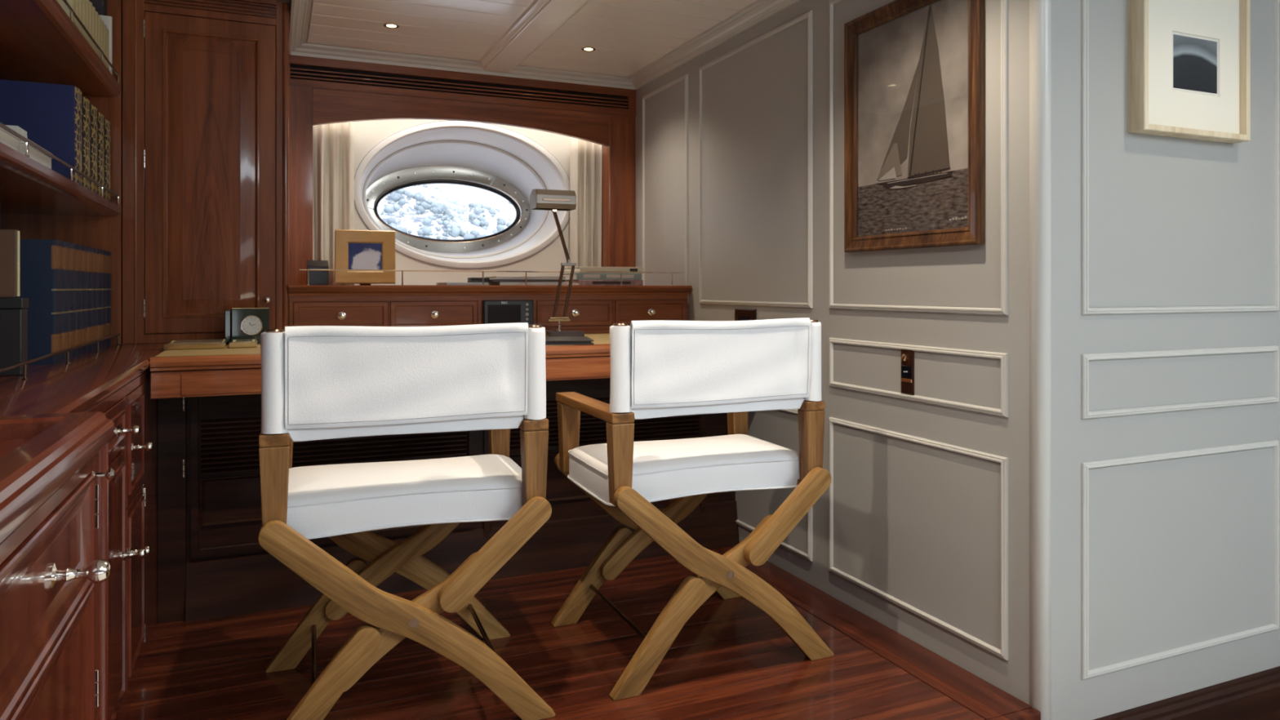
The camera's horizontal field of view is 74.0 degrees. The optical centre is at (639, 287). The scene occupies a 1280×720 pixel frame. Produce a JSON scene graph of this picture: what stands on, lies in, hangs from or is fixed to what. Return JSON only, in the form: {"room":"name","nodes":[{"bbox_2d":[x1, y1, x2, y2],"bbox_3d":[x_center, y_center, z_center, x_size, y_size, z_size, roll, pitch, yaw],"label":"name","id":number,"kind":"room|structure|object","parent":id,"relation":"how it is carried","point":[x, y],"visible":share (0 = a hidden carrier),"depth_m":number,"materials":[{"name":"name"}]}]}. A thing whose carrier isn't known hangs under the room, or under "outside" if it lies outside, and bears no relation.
{"room":"ship interior","nodes":[
{"label":"ship interior","id":0,"kind":"room"},
{"bbox_2d":[0,411,114,545],"bbox_3d":[-0.753,0.186,0.552,0.550,0.042,1.080,0,0,-23],"label":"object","id":1,"kind":"structure","parent":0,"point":[42,455],"depth_m":0.90,"materials":[{"name":"red wood"}]},
{"bbox_2d":[354,119,569,284],"bbox_3d":[-1.234,0.048,4.032,2.660,2.375,0.589,0,0,-23],"label":"wall","id":2,"kind":"structure","parent":0,"point":[367,134],"depth_m":3.86,"materials":[{"name":"white paint"}]},
{"bbox_2d":[312,121,354,284],"bbox_3d":[-1.297,-0.371,3.600,0.166,0.720,0.054,0,0,-23],"label":"curtain","id":3,"kind":"object","parent":2,"relation":"hanging from","point":[333,144],"visible":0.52,"depth_m":3.59,"materials":[{"name":"white fabric"}]},
{"bbox_2d":[354,120,569,269],"bbox_3d":[-0.893,-0.427,4.147,1.016,0.682,0.547,0,0,-23],"label":"window","id":4,"kind":"structure","parent":2,"relation":"in","point":[508,163],"depth_m":4.17,"materials":[{"name":"white"}]},
{"bbox_2d":[288,54,635,284],"bbox_3d":[-0.760,-0.368,3.808,1.535,1.154,0.195,0,0,-23],"label":"trim","id":5,"kind":"structure","parent":2,"relation":"attached to","point":[322,91],"depth_m":3.69,"materials":[{"name":"brown wood"}]},
{"bbox_2d":[569,137,601,266],"bbox_3d":[-0.258,-0.371,4.053,0.144,0.720,0.054,0,0,-23],"label":"curtain","id":6,"kind":"object","parent":2,"relation":"hanging from","point":[585,157],"visible":0.74,"depth_m":4.05,"materials":[{"name":"white fabric"}]},
{"bbox_2d":[288,54,635,115],"bbox_3d":[-0.729,-0.880,3.735,1.535,0.130,0.035,0,0,-23],"label":"air vent","id":7,"kind":"object","parent":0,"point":[306,73],"depth_m":3.69,"materials":[{"name":"brown wood"}]},
{"bbox_2d":[288,0,800,89],"bbox_3d":[0.612,-0.997,1.690,4.085,0.116,6.888,0,0,-23],"label":"ceiling","id":8,"kind":"structure","parent":0,"point":[635,42],"depth_m":3.26,"materials":[{"name":"white paint"}]},
{"bbox_2d":[383,22,399,28],"bbox_3d":[-0.925,-0.976,3.161,0.057,0.007,0.057,0,0,-23],"label":"recessed light","id":9,"kind":"object","parent":8,"relation":"in","point":[393,25],"visible":1,"depth_m":3.16,"materials":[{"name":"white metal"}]},
{"bbox_2d":[581,46,595,51],"bbox_3d":[-0.210,-0.976,3.472,0.057,0.007,0.057,0,0,-23],"label":"recessed light","id":10,"kind":"object","parent":8,"relation":"in","point":[585,48],"visible":1,"depth_m":3.47,"materials":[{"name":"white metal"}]},
{"bbox_2d":[124,546,1040,719],"bbox_3d":[-0.693,1.045,2.631,2.346,0.190,2.601,0,0,-23],"label":"floor","id":11,"kind":"structure","parent":0,"point":[730,660],"depth_m":2.12,"materials":[{"name":"brown wood"}]},
{"bbox_2d":[0,333,164,719],"bbox_3d":[-1.348,0.547,1.853,0.495,0.808,1.776,0,0,-23],"label":"base cabinet","id":12,"kind":"object","parent":11,"relation":"on","point":[113,380],"visible":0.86,"depth_m":1.89,"materials":[{"name":"red wood"}]},
{"bbox_2d":[0,343,164,416],"bbox_3d":[-1.362,0.198,1.845,0.463,0.038,1.769,0,0,-23],"label":"countertop","id":13,"kind":"structure","parent":12,"relation":"on","point":[89,379],"depth_m":1.65,"materials":[{"name":"red wood"}]},
{"bbox_2d":[0,297,28,376],"bbox_3d":[-1.358,0.100,1.709,0.204,0.158,0.051,0,0,-23],"label":"file box","id":14,"kind":"object","parent":13,"relation":"on","point":[13,313],"visible":0.93,"depth_m":1.72,"materials":[{"name":"black plastic"}]},
{"bbox_2d":[0,229,19,297],"bbox_3d":[-1.367,-0.049,1.698,0.215,0.139,0.025,0,0,-23],"label":"case","id":15,"kind":"object","parent":14,"relation":"on","point":[9,238],"visible":1,"depth_m":1.73,"materials":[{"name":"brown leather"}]},
{"bbox_2d":[17,239,62,365],"bbox_3d":[-1.460,0.033,1.977,0.191,0.291,0.073,0,0,-23],"label":"book","id":16,"kind":"object","parent":13,"relation":"on","point":[41,267],"visible":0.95,"depth_m":1.97,"materials":[{"name":"blue paper"}]},
{"bbox_2d":[0,0,121,344],"bbox_3d":[-1.247,-0.400,1.374,0.327,1.157,2.755,0,0,-23],"label":"bookcase","id":17,"kind":"object","parent":13,"relation":"on","point":[39,42],"visible":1,"depth_m":2.33,"materials":[{"name":"brown wood"}]},
{"bbox_2d":[0,127,22,152],"bbox_3d":[-1.246,-0.280,1.507,0.175,0.044,0.343,0,0,-23],"label":"book","id":18,"kind":"object","parent":17,"relation":"on","point":[6,138],"visible":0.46,"depth_m":1.63,"materials":[{"name":"white paper"}]},
{"bbox_2d":[20,137,53,168],"bbox_3d":[-1.359,-0.281,1.794,0.158,0.046,0.229,0,0,-23],"label":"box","id":19,"kind":"object","parent":17,"relation":"on","point":[34,153],"visible":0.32,"depth_m":1.81,"materials":[{"name":"white"}]},
{"bbox_2d":[5,124,26,137],"bbox_3d":[-1.319,-0.320,1.784,0.038,0.031,0.076,0,0,-23],"label":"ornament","id":20,"kind":"object","parent":19,"relation":"on","point":[19,130],"visible":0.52,"depth_m":1.77,"materials":[{"name":"white paper"}]},
{"bbox_2d":[0,79,82,185],"bbox_3d":[-1.561,-0.388,2.176,0.220,0.258,0.106,0,0,-23],"label":"book","id":21,"kind":"object","parent":17,"relation":"on","point":[51,114],"visible":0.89,"depth_m":2.15,"materials":[{"name":"blue paper"}]},
{"bbox_2d":[57,0,75,25],"bbox_3d":[-1.500,-0.713,2.122,0.152,0.150,0.043,0,0,-23],"label":"book","id":22,"kind":"object","parent":17,"relation":"on","point":[72,3],"visible":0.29,"depth_m":2.13,"materials":[{"name":"beige fabric"}]},
{"bbox_2d":[75,0,79,30],"bbox_3d":[-1.517,-0.713,2.162,0.152,0.150,0.043,0,0,-23],"label":"book","id":23,"kind":"object","parent":17,"relation":"on","point":[77,1],"visible":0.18,"depth_m":2.18,"materials":[{"name":"beige fabric"}]},
{"bbox_2d":[79,0,82,34],"bbox_3d":[-1.535,-0.713,2.203,0.152,0.150,0.043,0,0,-23],"label":"book","id":24,"kind":"object","parent":17,"relation":"on","point":[80,1],"visible":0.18,"depth_m":2.22,"materials":[{"name":"beige paper"}]},
{"bbox_2d":[82,0,86,39],"bbox_3d":[-1.552,-0.713,2.243,0.152,0.150,0.043,0,0,-23],"label":"book","id":25,"kind":"object","parent":17,"relation":"on","point":[84,2],"visible":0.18,"depth_m":2.26,"materials":[{"name":"beige paper"}]},
{"bbox_2d":[81,95,90,190],"bbox_3d":[-1.591,-0.386,2.282,0.191,0.255,0.106,0,0,-23],"label":"book","id":26,"kind":"object","parent":17,"relation":"on","point":[86,122],"visible":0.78,"depth_m":2.29,"materials":[{"name":"gold paper"}]},
{"bbox_2d":[86,0,88,43],"bbox_3d":[-1.570,-0.713,2.283,0.152,0.150,0.043,0,0,-23],"label":"book","id":27,"kind":"object","parent":17,"relation":"on","point":[87,1],"visible":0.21,"depth_m":2.30,"materials":[{"name":"beige paper"}]},
{"bbox_2d":[88,0,92,47],"bbox_3d":[-1.587,-0.713,2.324,0.152,0.150,0.043,0,0,-23],"label":"book","id":28,"kind":"object","parent":17,"relation":"on","point":[90,2],"visible":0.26,"depth_m":2.34,"materials":[{"name":"beige fabric"}]},
{"bbox_2d":[89,103,97,193],"bbox_3d":[-1.635,-0.386,2.382,0.191,0.255,0.106,0,0,-23],"label":"book","id":29,"kind":"object","parent":17,"relation":"on","point":[93,110],"visible":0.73,"depth_m":2.39,"materials":[{"name":"gold paper"}]},
{"bbox_2d":[92,5,95,52],"bbox_3d":[-1.605,-0.713,2.364,0.152,0.150,0.043,0,0,-23],"label":"book","id":30,"kind":"object","parent":17,"relation":"on","point":[93,7],"visible":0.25,"depth_m":2.39,"materials":[{"name":"beige paper"}]},
{"bbox_2d":[95,10,97,55],"bbox_3d":[-1.622,-0.713,2.404,0.152,0.150,0.043,0,0,-23],"label":"book","id":31,"kind":"object","parent":17,"relation":"on","point":[96,12],"visible":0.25,"depth_m":2.42,"materials":[{"name":"beige fabric"}]},
{"bbox_2d":[88,0,106,15],"bbox_3d":[-1.787,-0.776,2.600,0.266,0.276,0.048,0,0,-23],"label":"book","id":32,"kind":"object","parent":17,"relation":"on","point":[100,6],"visible":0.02,"depth_m":2.63,"materials":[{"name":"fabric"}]},
{"bbox_2d":[97,15,101,59],"bbox_3d":[-1.640,-0.713,2.445,0.152,0.150,0.043,0,0,-23],"label":"book","id":33,"kind":"object","parent":17,"relation":"on","point":[99,16],"visible":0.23,"depth_m":2.47,"materials":[{"name":"beige paper"}]},
{"bbox_2d":[97,111,104,196],"bbox_3d":[-1.678,-0.386,2.482,0.191,0.255,0.106,0,0,-23],"label":"book","id":34,"kind":"object","parent":17,"relation":"on","point":[100,117],"visible":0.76,"depth_m":2.49,"materials":[{"name":"gold paper"}]},
{"bbox_2d":[101,19,103,52],"bbox_3d":[-1.657,-0.713,2.485,0.152,0.150,0.043,0,0,-23],"label":"book","id":35,"kind":"object","parent":17,"relation":"on","point":[102,21],"visible":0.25,"depth_m":2.50,"materials":[{"name":"beige fabric"}]},
{"bbox_2d":[97,14,111,73],"bbox_3d":[-1.699,-0.738,2.601,0.142,0.200,0.019,0,0,-23],"label":"book","id":36,"kind":"object","parent":17,"relation":"on","point":[107,20],"visible":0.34,"depth_m":2.62,"materials":[{"name":"white paper"}]},
{"bbox_2d":[103,23,106,66],"bbox_3d":[-1.675,-0.713,2.525,0.152,0.150,0.043,0,0,-23],"label":"book","id":37,"kind":"object","parent":17,"relation":"on","point":[104,25],"visible":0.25,"depth_m":2.54,"materials":[{"name":"beige fabric"}]},
{"bbox_2d":[104,118,111,200],"bbox_3d":[-1.721,-0.386,2.581,0.191,0.255,0.106,0,0,-23],"label":"book","id":38,"kind":"object","parent":17,"relation":"on","point":[107,123],"visible":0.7,"depth_m":2.59,"materials":[{"name":"gold paper"}]},
{"bbox_2d":[106,27,109,70],"bbox_3d":[-1.692,-0.713,2.566,0.152,0.150,0.043,0,0,-23],"label":"book","id":39,"kind":"object","parent":17,"relation":"on","point":[107,29],"visible":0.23,"depth_m":2.59,"materials":[{"name":"beige paper"}]},
{"bbox_2d":[62,241,70,361],"bbox_3d":[-1.489,0.033,2.046,0.191,0.291,0.073,0,0,-23],"label":"book","id":40,"kind":"object","parent":13,"relation":"on","point":[65,245],"visible":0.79,"depth_m":2.07,"materials":[{"name":"blue paper"}]},
{"bbox_2d":[69,243,75,359],"bbox_3d":[-1.520,0.033,2.116,0.191,0.291,0.073,0,0,-23],"label":"book","id":41,"kind":"object","parent":13,"relation":"on","point":[72,246],"visible":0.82,"depth_m":2.14,"materials":[{"name":"blue paper"}]},
{"bbox_2d":[75,244,82,356],"bbox_3d":[-1.549,0.033,2.186,0.191,0.291,0.073,0,0,-23],"label":"book","id":42,"kind":"object","parent":13,"relation":"on","point":[78,247],"visible":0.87,"depth_m":2.20,"materials":[{"name":"leather"}]},
{"bbox_2d":[82,245,88,355],"bbox_3d":[-1.580,0.033,2.255,0.191,0.291,0.073,0,0,-23],"label":"book","id":43,"kind":"object","parent":13,"relation":"on","point":[85,269],"visible":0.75,"depth_m":2.28,"materials":[{"name":"leather"}]},
{"bbox_2d":[87,246,93,352],"bbox_3d":[-1.609,0.033,2.325,0.191,0.291,0.073,0,0,-23],"label":"book","id":44,"kind":"object","parent":13,"relation":"on","point":[90,250],"visible":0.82,"depth_m":2.34,"materials":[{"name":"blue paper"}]},
{"bbox_2d":[93,248,97,351],"bbox_3d":[-1.641,0.033,2.394,0.191,0.291,0.073,0,0,-23],"label":"book","id":45,"kind":"object","parent":13,"relation":"on","point":[95,250],"visible":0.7,"depth_m":2.42,"materials":[{"name":"leather"}]},
{"bbox_2d":[97,248,103,349],"bbox_3d":[-1.669,0.033,2.464,0.191,0.291,0.073,0,0,-23],"label":"book","id":46,"kind":"object","parent":13,"relation":"on","point":[100,252],"visible":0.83,"depth_m":2.48,"materials":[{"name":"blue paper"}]},
{"bbox_2d":[103,250,107,347],"bbox_3d":[-1.701,0.033,2.533,0.191,0.291,0.073,0,0,-23],"label":"book","id":47,"kind":"object","parent":13,"relation":"on","point":[105,271],"visible":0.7,"depth_m":2.56,"materials":[{"name":"blue paper"}]},
{"bbox_2d":[106,251,111,346],"bbox_3d":[-1.731,0.033,2.603,0.191,0.291,0.073,0,0,-23],"label":"book","id":48,"kind":"object","parent":13,"relation":"on","point":[108,253],"visible":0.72,"depth_m":2.62,"materials":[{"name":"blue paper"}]},
{"bbox_2d":[121,0,289,344],"bbox_3d":[-1.687,-0.020,3.004,0.819,1.940,0.556,0,0,-23],"label":"trim","id":49,"kind":"structure","parent":11,"relation":"on","point":[277,1],"depth_m":2.90,"materials":[{"name":"brown wood"}]},
{"bbox_2d":[122,0,288,343],"bbox_3d":[-1.472,-0.400,2.916,0.489,1.158,0.320,0,0,-23],"label":"upper cabinet","id":50,"kind":"object","parent":49,"relation":"attached to","point":[206,91],"visible":0.94,"depth_m":2.79,"materials":[{"name":"brown wood"}]},
{"bbox_2d":[144,0,276,18],"bbox_3d":[-1.417,-0.938,2.817,0.390,0.048,0.019,0,0,-23],"label":"vent","id":51,"kind":"object","parent":50,"relation":"attached to","point":[269,3],"depth_m":2.82,"materials":[{"name":"brown wood"}]},
{"bbox_2d":[257,322,555,719],"bbox_3d":[-0.559,0.514,1.999,0.611,0.873,0.493,0,0,-21],"label":"chair","id":52,"kind":"object","parent":11,"relation":"on","point":[318,382],"visible":1,"depth_m":1.82,"materials":[{"name":"white fabric"}]},
{"bbox_2d":[286,453,523,537],"bbox_3d":[-0.559,0.472,2.000,0.572,0.103,0.336,0,0,-21],"label":"seat cushion","id":53,"kind":"object","parent":52,"relation":"on","point":[327,500],"depth_m":1.87,"materials":[{"name":"white fabric"}]},
{"bbox_2d":[150,333,739,624],"bbox_3d":[-0.528,0.564,2.834,1.879,0.772,0.649,0,0,-23],"label":"desk","id":54,"kind":"object","parent":11,"relation":"on","point":[212,563],"visible":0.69,"depth_m":2.51,"materials":[{"name":"brown wood"}]},
{"bbox_2d":[164,338,228,350],"bbox_3d":[-1.325,0.169,2.547,0.159,0.018,0.200,0,0,-23],"label":"tray","id":55,"kind":"object","parent":54,"relation":"on","point":[175,344],"visible":1,"depth_m":2.47,"materials":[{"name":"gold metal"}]},
{"bbox_2d":[229,338,257,348],"bbox_3d":[-1.204,0.169,2.584,0.074,0.018,0.152,0,0,-23],"label":"tray","id":56,"kind":"object","parent":54,"relation":"on","point":[244,343],"visible":1,"depth_m":2.52,"materials":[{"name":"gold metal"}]},
{"bbox_2d":[224,306,269,344],"bbox_3d":[-1.255,0.121,2.714,0.129,0.115,0.082,0,0,-26],"label":"desk clock","id":57,"kind":"object","parent":54,"relation":"on","point":[249,322],"visible":0.91,"depth_m":2.68,"materials":[{"name":"black paint"}]},
{"bbox_2d":[288,268,692,333],"bbox_3d":[-0.642,0.057,3.536,1.530,0.243,0.773,0,0,-23],"label":"drawer unit","id":58,"kind":"object","parent":54,"relation":"on","point":[590,308],"visible":0.84,"depth_m":3.15,"materials":[{"name":"brown wood"}]},
{"bbox_2d":[306,260,328,284],"bbox_3d":[-1.214,-0.057,3.201,0.076,0.095,0.057,0,0,-23],"label":"bookend","id":59,"kind":"object","parent":58,"relation":"on","point":[316,277],"visible":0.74,"depth_m":3.18,"materials":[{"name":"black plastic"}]},
{"bbox_2d":[334,229,395,284],"bbox_3d":[-1.015,-0.111,3.140,0.213,0.205,0.063,0,0,-17],"label":"photo frame","id":60,"kind":"object","parent":58,"relation":"on","point":[353,249],"visible":0.91,"depth_m":3.13,"materials":[{"name":"brown wood"}]},
{"bbox_2d":[348,243,382,269],"bbox_3d":[-1.014,-0.113,3.135,0.120,0.106,0.001,0,-9,-17],"label":"print","id":61,"kind":"object","parent":60,"relation":"attached to","point":[361,255],"depth_m":3.14},
{"bbox_2d":[435,282,488,284],"bbox_3d":[-0.702,-0.015,3.346,0.162,0.011,0.181,0,0,-26],"label":"book","id":62,"kind":"object","parent":58,"relation":"on","point":[437,283],"visible":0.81,"depth_m":3.27,"materials":[{"name":"grey paper"}]},
{"bbox_2d":[467,277,489,282],"bbox_3d":[-0.636,-0.031,3.349,0.076,0.019,0.048,0,0,-28],"label":"glasses case","id":63,"kind":"object","parent":62,"relation":"on","point":[469,279],"visible":0.99,"depth_m":3.33,"materials":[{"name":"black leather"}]},
{"bbox_2d":[482,299,533,324],"bbox_3d":[-0.494,0.105,3.192,0.192,0.117,0.029,0,0,-23],"label":"display","id":64,"kind":"object","parent":58,"relation":"attached to","point":[518,310],"visible":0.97,"depth_m":3.18,"materials":[{"name":"black plastic"}]},
{"bbox_2d":[488,281,567,285],"bbox_3d":[-0.460,-0.016,3.456,0.276,0.013,0.210,0,0,-23],"label":"book","id":65,"kind":"object","parent":58,"relation":"on","point":[497,282],"visible":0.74,"depth_m":3.36,"materials":[{"name":"white paper"}]},
{"bbox_2d":[488,279,564,282],"bbox_3d":[-0.476,-0.028,3.444,0.294,0.010,0.200,0,0,-24],"label":"book","id":66,"kind":"object","parent":65,"relation":"on","point":[491,280],"visible":0.8,"depth_m":3.35,"materials":[{"name":"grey paper"}]},
{"bbox_2d":[485,275,565,279],"bbox_3d":[-0.468,-0.040,3.455,0.280,0.013,0.205,0,0,-22],"label":"book","id":67,"kind":"object","parent":66,"relation":"on","point":[548,277],"visible":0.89,"depth_m":3.36,"materials":[{"name":"white paper"}]},
{"bbox_2d":[564,280,643,285],"bbox_3d":[-0.160,-0.021,3.587,0.285,0.023,0.210,0,0,-24],"label":"book","id":68,"kind":"object","parent":58,"relation":"on","point":[575,282],"visible":0.84,"depth_m":3.49,"materials":[{"name":"white paper"}]},
{"bbox_2d":[563,272,641,279],"bbox_3d":[-0.164,-0.047,3.585,0.285,0.028,0.210,0,0,-22],"label":"book","id":69,"kind":"object","parent":68,"relation":"on","point":[577,276],"visible":0.83,"depth_m":3.49,"materials":[{"name":"grey paper"}]},
{"bbox_2d":[564,266,644,273],"bbox_3d":[-0.154,-0.074,3.586,0.285,0.025,0.196,0,0,-25],"label":"book","id":70,"kind":"object","parent":69,"relation":"on","point":[580,268],"visible":0.55,"depth_m":3.50,"materials":[{"name":"beige paper"}]},
{"bbox_2d":[529,188,584,337],"bbox_3d":[-0.303,-0.089,3.090,0.175,0.533,0.114,0,0,-23],"label":"desk lamp","id":71,"kind":"object","parent":54,"relation":"on","point":[553,200],"visible":0.94,"depth_m":3.07,"materials":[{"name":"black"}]},
{"bbox_2d":[545,336,593,345],"bbox_3d":[-0.303,0.171,2.748,0.285,0.014,0.209,0,0,-9],"label":"pad","id":72,"kind":"object","parent":54,"relation":"on","point":[556,340],"visible":0.53,"depth_m":2.67,"materials":[{"name":"black leather"}]},
{"bbox_2d":[551,317,834,700],"bbox_3d":[0.124,0.514,2.296,0.611,0.873,0.493,0,0,-23],"label":"chair","id":73,"kind":"object","parent":11,"relation":"on","point":[660,368],"visible":1,"depth_m":2.12,"materials":[{"name":"white fabric"}]},
{"bbox_2d":[568,434,800,503],"bbox_3d":[0.125,0.472,2.297,0.572,0.103,0.336,0,0,-23],"label":"seat cushion","id":74,"kind":"object","parent":73,"relation":"on","point":[673,468],"depth_m":2.18,"materials":[{"name":"white fabric"}]},
{"bbox_2d":[635,0,1055,719],"bbox_3d":[0.384,0.057,3.157,0.068,2.166,2.684,0,0,-23],"label":"wall","id":75,"kind":"structure","parent":0,"point":[920,527],"depth_m":2.42,"materials":[{"name":"grey paint"}]},
{"bbox_2d":[734,308,756,320],"bbox_3d":[0.382,0.115,3.088,0.010,0.075,0.142,0,0,-23],"label":"socket plate","id":76,"kind":"object","parent":75,"relation":"attached to","point":[740,314],"visible":0.53,"depth_m":3.08,"materials":[{"name":"brown wood"}]},
{"bbox_2d":[901,349,915,395],"bbox_3d":[0.722,0.227,2.300,0.013,0.122,0.048,0,0,-23],"label":"switch plate","id":77,"kind":"object","parent":75,"relation":"attached to","point":[907,356],"visible":1,"depth_m":2.29,"materials":[{"name":"brown wood"}]},
{"bbox_2d":[844,0,984,252],"bbox_3d":[0.720,-0.446,2.292,0.024,0.681,0.524,0,0,-23],"label":"picture","id":78,"kind":"object","parent":75,"relation":"attached to","point":[914,69],"visible":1,"depth_m":2.28,"materials":[{"name":"brown wood"}]},
{"bbox_2d":[1029,0,1279,719],"bbox_3d":[1.640,0.057,2.263,1.649,2.166,0.072,0,0,-23],"label":"wall","id":79,"kind":"structure","parent":0,"point":[1167,248],"depth_m":2.05,"materials":[{"name":"grey paint"}]},
{"bbox_2d":[1093,666,1279,719],"bbox_3d":[1.663,1.075,2.240,1.624,0.129,0.019,0,0,-23],"label":"baseboard","id":80,"kind":"structure","parent":79,"relation":"attached to","point":[1255,696],"depth_m":2.16,"materials":[{"name":"brown wood"}]},
{"bbox_2d":[1128,0,1250,143],"bbox_3d":[1.356,-0.564,2.092,0.394,0.383,0.044,0,0,-23],"label":"framed print","id":81,"kind":"object","parent":79,"relation":"attached to","point":[1189,60],"visible":1,"depth_m":2.08,"materials":[{"name":"beige wood"}]},
{"bbox_2d":[1172,31,1218,96],"bbox_3d":[1.370,-0.551,2.098,0.178,0.144,0.002,0,0,-23],"label":"print","id":82,"kind":"object","parent":81,"relation":"attached to","point":[1195,54],"depth_m":2.10,"materials":[{"name":"black paper"}]},
{"bbox_3d":[1.265,1.158,0.187,3.990,0.059,3.515,0,0,-23],"label":"floor","id":83,"kind":"structure","parent":0,"visible":0},
{"bbox_2d":[0,411,115,719],"bbox_3d":[-0.736,0.653,0.559,0.588,0.976,1.080,0,0,-23],"label":"base cabinet","id":84,"kind":"object","parent":83,"relation":"on","point":[55,473],"visible":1,"depth_m":0.90,"materials":[{"name":"red wood"}]},
{"label":"outside","id":85,"kind":"structure","parent":0,"visible":0},
{"bbox_2d":[377,183,515,239],"bbox_3d":[-6.176,-8.525,30.669,60.610,29.077,44.080,0,0,-23],"label":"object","id":86,"kind":"structure","parent":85,"point":[466,194],"depth_m":19.68,"materials":[{"name":"white"}]},
{"bbox_2d":[377,184,512,239],"bbox_3d":[-3.393,-5.729,26.485,16.236,16.178,25.387,0,0,-23],"label":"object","id":87,"kind":"object","parent":86,"relation":"on","point":[446,209],"visible":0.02,"depth_m":17.53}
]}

